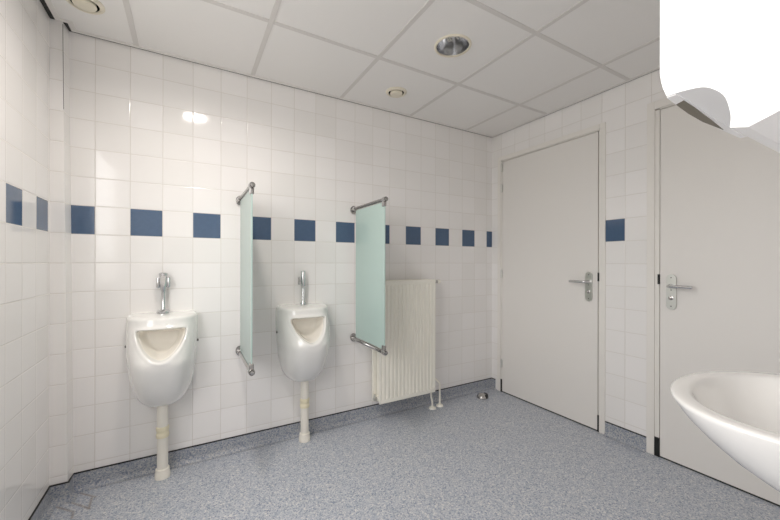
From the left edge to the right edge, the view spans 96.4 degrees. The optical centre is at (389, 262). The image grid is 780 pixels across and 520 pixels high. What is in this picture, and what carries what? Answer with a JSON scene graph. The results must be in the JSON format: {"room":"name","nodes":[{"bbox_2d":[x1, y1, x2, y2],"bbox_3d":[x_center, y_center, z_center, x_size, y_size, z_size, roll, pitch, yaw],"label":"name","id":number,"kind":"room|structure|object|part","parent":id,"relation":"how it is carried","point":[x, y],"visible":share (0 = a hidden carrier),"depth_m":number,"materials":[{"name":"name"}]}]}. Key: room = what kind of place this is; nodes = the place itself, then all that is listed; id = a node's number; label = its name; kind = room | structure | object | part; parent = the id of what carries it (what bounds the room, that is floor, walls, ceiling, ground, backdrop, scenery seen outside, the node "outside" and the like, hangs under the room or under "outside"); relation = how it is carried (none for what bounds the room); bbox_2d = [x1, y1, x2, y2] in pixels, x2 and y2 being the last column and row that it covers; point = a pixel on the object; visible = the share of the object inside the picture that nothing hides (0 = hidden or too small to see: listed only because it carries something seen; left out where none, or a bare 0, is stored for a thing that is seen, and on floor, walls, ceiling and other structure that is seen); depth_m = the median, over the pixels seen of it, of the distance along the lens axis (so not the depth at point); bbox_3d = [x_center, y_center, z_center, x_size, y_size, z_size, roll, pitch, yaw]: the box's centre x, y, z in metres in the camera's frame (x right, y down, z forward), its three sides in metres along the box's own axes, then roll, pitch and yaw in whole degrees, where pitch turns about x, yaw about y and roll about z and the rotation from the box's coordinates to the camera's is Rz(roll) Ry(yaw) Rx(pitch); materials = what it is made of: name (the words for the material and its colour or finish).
{"room":"public restroom","nodes":[
{"label":"public restroom","id":0,"kind":"room"},
{"bbox_2d":[0,0,49,519],"bbox_3d":[-1.099,-0.126,0.611,0.120,2.619,2.598,0,0,-30],"label":"wall","id":1,"kind":"structure","parent":0,"point":[24,24],"depth_m":1.44,"materials":[{"name":"tile"}]},
{"bbox_2d":[28,491,54,519],"bbox_3d":[-1.033,1.137,0.647,0.034,0.093,2.352,0,0,-30],"label":"baseboard","id":2,"kind":"structure","parent":1,"relation":"attached to","point":[41,512],"depth_m":1.60,"materials":[{"name":"plastic"}]},
{"bbox_2d":[49,18,73,485],"bbox_3d":[-1.646,-0.011,1.750,0.075,2.389,0.077,0,0,-30],"label":"wall","id":3,"kind":"structure","parent":0,"point":[61,450],"depth_m":1.72,"materials":[{"name":"tile"}]},
{"bbox_2d":[69,31,491,472],"bbox_3d":[-0.395,-0.124,2.588,3.319,2.619,0.120,0,0,-30],"label":"wall","id":4,"kind":"structure","parent":0,"point":[163,149],"depth_m":2.19,"materials":[{"name":"tile"}]},
{"bbox_2d":[125,272,198,480],"bbox_3d":[-1.227,0.621,1.876,0.351,1.126,0.280,0,0,-30],"label":"urinal","id":5,"kind":"object","parent":4,"relation":"attached to","point":[161,345],"visible":1,"depth_m":1.86,"materials":[{"name":"white ceramic"}]},
{"bbox_2d":[126,310,197,406],"bbox_3d":[-1.227,0.538,1.876,0.342,0.508,0.280,0,0,-30],"label":"bowl","id":6,"kind":"object","parent":5,"relation":"on","point":[161,345],"depth_m":1.83,"materials":[{"name":"ceramic"}]},
{"bbox_3d":[-1.263,0.107,1.940,0.026,0.066,0.018,0,0,-30],"label":"push lever","id":7,"kind":"part","parent":5,"relation":"part of","materials":[{"name":"silver metal"}]},
{"bbox_2d":[235,182,255,375],"bbox_3d":[-0.823,0.085,1.982,0.048,1.004,0.501,0,0,-30],"label":"privacy screen","id":8,"kind":"object","parent":4,"relation":"attached to","point":[245,200],"visible":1,"depth_m":1.91,"materials":[{"name":"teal glass"}]},
{"bbox_3d":[-0.821,0.562,1.978,0.023,0.023,0.491,0,0,-30],"label":"support rail","id":9,"kind":"part","parent":8,"relation":"part of","materials":[{"name":"silver metal"}]},
{"bbox_3d":[-0.813,0.084,1.966,0.008,0.922,0.427,0,0,-30],"label":"glass pane","id":10,"kind":"part","parent":8,"relation":"part of","materials":[{"name":"green glass"}]},
{"bbox_3d":[-0.819,-0.394,1.978,0.023,0.023,0.491,0,0,-30],"label":"support rail","id":11,"kind":"part","parent":8,"relation":"part of","materials":[{"name":"silver metal"}]},
{"bbox_2d":[46,378,495,508],"bbox_3d":[-0.336,1.139,2.482,3.079,0.093,0.126,0,0,-30],"label":"baseboard","id":12,"kind":"structure","parent":4,"relation":"attached to","point":[63,493],"depth_m":2.18,"materials":[{"name":"plastic"}]},
{"bbox_2d":[276,271,329,442],"bbox_3d":[-0.541,0.622,2.273,0.351,1.126,0.280,0,0,-30],"label":"urinal","id":13,"kind":"object","parent":4,"relation":"attached to","point":[302,329],"visible":1,"depth_m":2.24,"materials":[{"name":"white ceramic"}]},
{"bbox_2d":[276,303,329,381],"bbox_3d":[-0.540,0.539,2.273,0.342,0.508,0.280,0,0,-30],"label":"bowl","id":14,"kind":"object","parent":13,"relation":"on","point":[302,329],"depth_m":2.22,"materials":[{"name":"ceramic"}]},
{"bbox_2d":[40,0,659,136],"bbox_3d":[0.265,-1.185,1.463,3.051,0.008,2.469,0,0,-30],"label":"trim","id":15,"kind":"structure","parent":4,"relation":"attached to","point":[48,2],"depth_m":2.23,"materials":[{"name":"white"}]},
{"bbox_2d":[350,196,387,355],"bbox_3d":[-0.149,0.086,2.372,0.048,1.004,0.501,0,0,-30],"label":"privacy screen","id":16,"kind":"object","parent":4,"relation":"attached to","point":[370,221],"visible":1,"depth_m":2.33,"materials":[{"name":"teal glass"}]},
{"bbox_3d":[-0.265,0.557,2.572,0.048,0.060,0.040,0,0,-30],"label":"wall plate","id":17,"kind":"part","parent":16,"relation":"part of","materials":[{"name":"silver metal"}]},
{"bbox_3d":[-0.263,-0.387,2.572,0.048,0.060,0.040,0,0,-30],"label":"wall plate","id":18,"kind":"part","parent":16,"relation":"part of","materials":[{"name":"silver metal"}]},
{"bbox_3d":[-0.147,0.564,2.368,0.023,0.023,0.491,0,0,-30],"label":"support rail","id":19,"kind":"part","parent":16,"relation":"part of","materials":[{"name":"silver metal"}]},
{"bbox_3d":[-0.139,0.085,2.356,0.008,0.922,0.427,0,0,-30],"label":"glass pane","id":20,"kind":"part","parent":16,"relation":"part of","materials":[{"name":"green glass"}]},
{"bbox_3d":[-0.145,-0.392,2.368,0.023,0.023,0.491,0,0,-30],"label":"support rail","id":21,"kind":"part","parent":16,"relation":"part of","materials":[{"name":"silver metal"}]},
{"bbox_2d":[372,279,442,409],"bbox_3d":[0.148,0.661,2.751,0.646,1.050,0.143,0,0,-30],"label":"radiator","id":22,"kind":"object","parent":4,"relation":"attached to","point":[407,370],"visible":0.93,"depth_m":2.67,"materials":[{"name":"white metal"}]},
{"bbox_3d":[0.092,0.590,2.744,0.514,0.907,0.020,0,0,-30],"label":"panel","id":23,"kind":"part","parent":22,"relation":"part of","materials":[{"name":"white metal"}]},
{"bbox_2d":[51,0,659,135],"bbox_3d":[0.265,-1.186,1.463,3.051,0.001,2.469,0,0,-30],"label":"ceiling","id":24,"kind":"structure","parent":0,"point":[602,31],"depth_m":1.90,"materials":[{"name":"white"}]},
{"bbox_2d":[66,0,104,14],"bbox_3d":[-1.396,-1.192,1.594,0.146,0.046,0.146,0,0,-30],"label":"ceiling vent","id":25,"kind":"object","parent":24,"relation":"in","point":[95,7],"visible":0.99,"depth_m":1.60,"materials":[{"name":"beige plastic"}]},
{"bbox_2d":[122,0,659,129],"bbox_3d":[0.265,-1.185,1.463,3.051,0.006,2.469,0,0,-30],"label":"ceiling grid","id":26,"kind":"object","parent":24,"relation":"attached to","point":[271,20],"depth_m":1.89,"materials":[{"name":"white metal"}]},
{"bbox_2d":[386,87,406,97],"bbox_3d":[0.044,-1.190,2.427,0.146,0.046,0.146,0,0,-30],"label":"ceiling vent","id":27,"kind":"object","parent":24,"relation":"in","point":[395,92],"visible":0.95,"depth_m":2.41,"materials":[{"name":"beige plastic"}]},
{"bbox_2d":[434,34,471,57],"bbox_3d":[0.343,-1.242,1.910,0.202,0.129,0.202,0,0,-30],"label":"recessed light","id":28,"kind":"object","parent":24,"relation":"in","point":[452,45],"visible":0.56,"depth_m":1.97,"materials":[{"name":"silver plastic"}]},
{"bbox_2d":[49,389,779,519],"bbox_3d":[0.253,1.236,1.464,3.319,0.100,2.718,0,0,-30],"label":"floor","id":29,"kind":"structure","parent":0,"point":[501,456],"depth_m":1.89,"materials":[{"name":"plastic"}]},
{"bbox_2d":[476,392,487,399],"bbox_3d":[0.810,1.169,3.060,0.098,0.037,0.097,0,0,-30],"label":"door stop","id":30,"kind":"object","parent":29,"relation":"on","point":[483,396],"visible":1,"depth_m":3.03,"materials":[{"name":"silver metal"}]},
{"bbox_2d":[492,69,666,435],"bbox_3d":[1.640,-0.120,2.265,0.120,2.619,2.478,0,0,-30],"label":"wall","id":31,"kind":"structure","parent":0,"point":[623,108],"depth_m":2.32,"materials":[{"name":"tile"}]},
{"bbox_2d":[497,122,605,433],"bbox_3d":[1.248,0.111,2.823,0.138,2.155,0.964,0,0,-30],"label":"door","id":32,"kind":"structure","parent":31,"relation":"in","point":[551,295],"depth_m":2.72,"materials":[{"name":"white paint"}]},
{"bbox_3d":[1.372,0.140,2.528,0.056,0.026,0.131,0,0,-30],"label":"lever","id":33,"kind":"part","parent":32,"relation":"part of","materials":[{"name":"silver metal"}]},
{"bbox_3d":[1.426,0.175,2.499,0.008,0.210,0.049,0,0,-30],"label":"handle","id":34,"kind":"part","parent":32,"relation":"part of","materials":[{"name":"silver metal"}]},
{"bbox_2d":[603,421,645,452],"bbox_3d":[1.536,1.142,2.288,0.034,0.093,0.252,0,0,-30],"label":"baseboard","id":35,"kind":"structure","parent":31,"relation":"attached to","point":[634,440],"depth_m":2.29,"materials":[{"name":"plastic"}]},
{"bbox_2d":[646,97,779,506],"bbox_3d":[1.852,0.099,1.780,0.138,2.180,0.944,0,0,-30],"label":"door","id":36,"kind":"structure","parent":31,"relation":"in","point":[713,194],"depth_m":1.94,"materials":[{"name":"white paint"}]},
{"bbox_3d":[1.873,0.100,1.792,0.070,2.180,0.944,0,0,-30],"label":"frame","id":37,"kind":"part","parent":36,"relation":"part of","materials":[{"name":"white paint"}]},
{"bbox_3d":[1.673,0.177,2.072,0.008,0.210,0.049,0,0,-30],"label":"handle","id":38,"kind":"part","parent":36,"relation":"part of","materials":[{"name":"silver metal"}]},
{"bbox_3d":[1.671,0.142,2.010,0.056,0.026,0.131,0,0,-30],"label":"lever","id":39,"kind":"part","parent":36,"relation":"part of","materials":[{"name":"silver metal"}]},
{"bbox_3d":[0.906,-0.122,0.340,3.319,2.619,0.120,0,0,-30],"label":"wall","id":40,"kind":"structure","parent":0,"visible":0},
{"bbox_2d":[659,0,779,152],"bbox_3d":[0.385,-0.307,0.250,0.196,0.413,0.248,0,0,-30],"label":"dispenser","id":41,"kind":"object","parent":40,"relation":"attached to","point":[720,59],"visible":1,"depth_m":0.27,"materials":[{"name":"white plastic"}]},
{"bbox_2d":[670,371,779,491],"bbox_3d":[1.009,0.511,0.794,0.604,0.346,0.563,0,0,-30],"label":"washbasin","id":42,"kind":"object","parent":40,"relation":"attached to","point":[738,411],"visible":1,"depth_m":0.96,"materials":[{"name":"white ceramic"}]}
]}

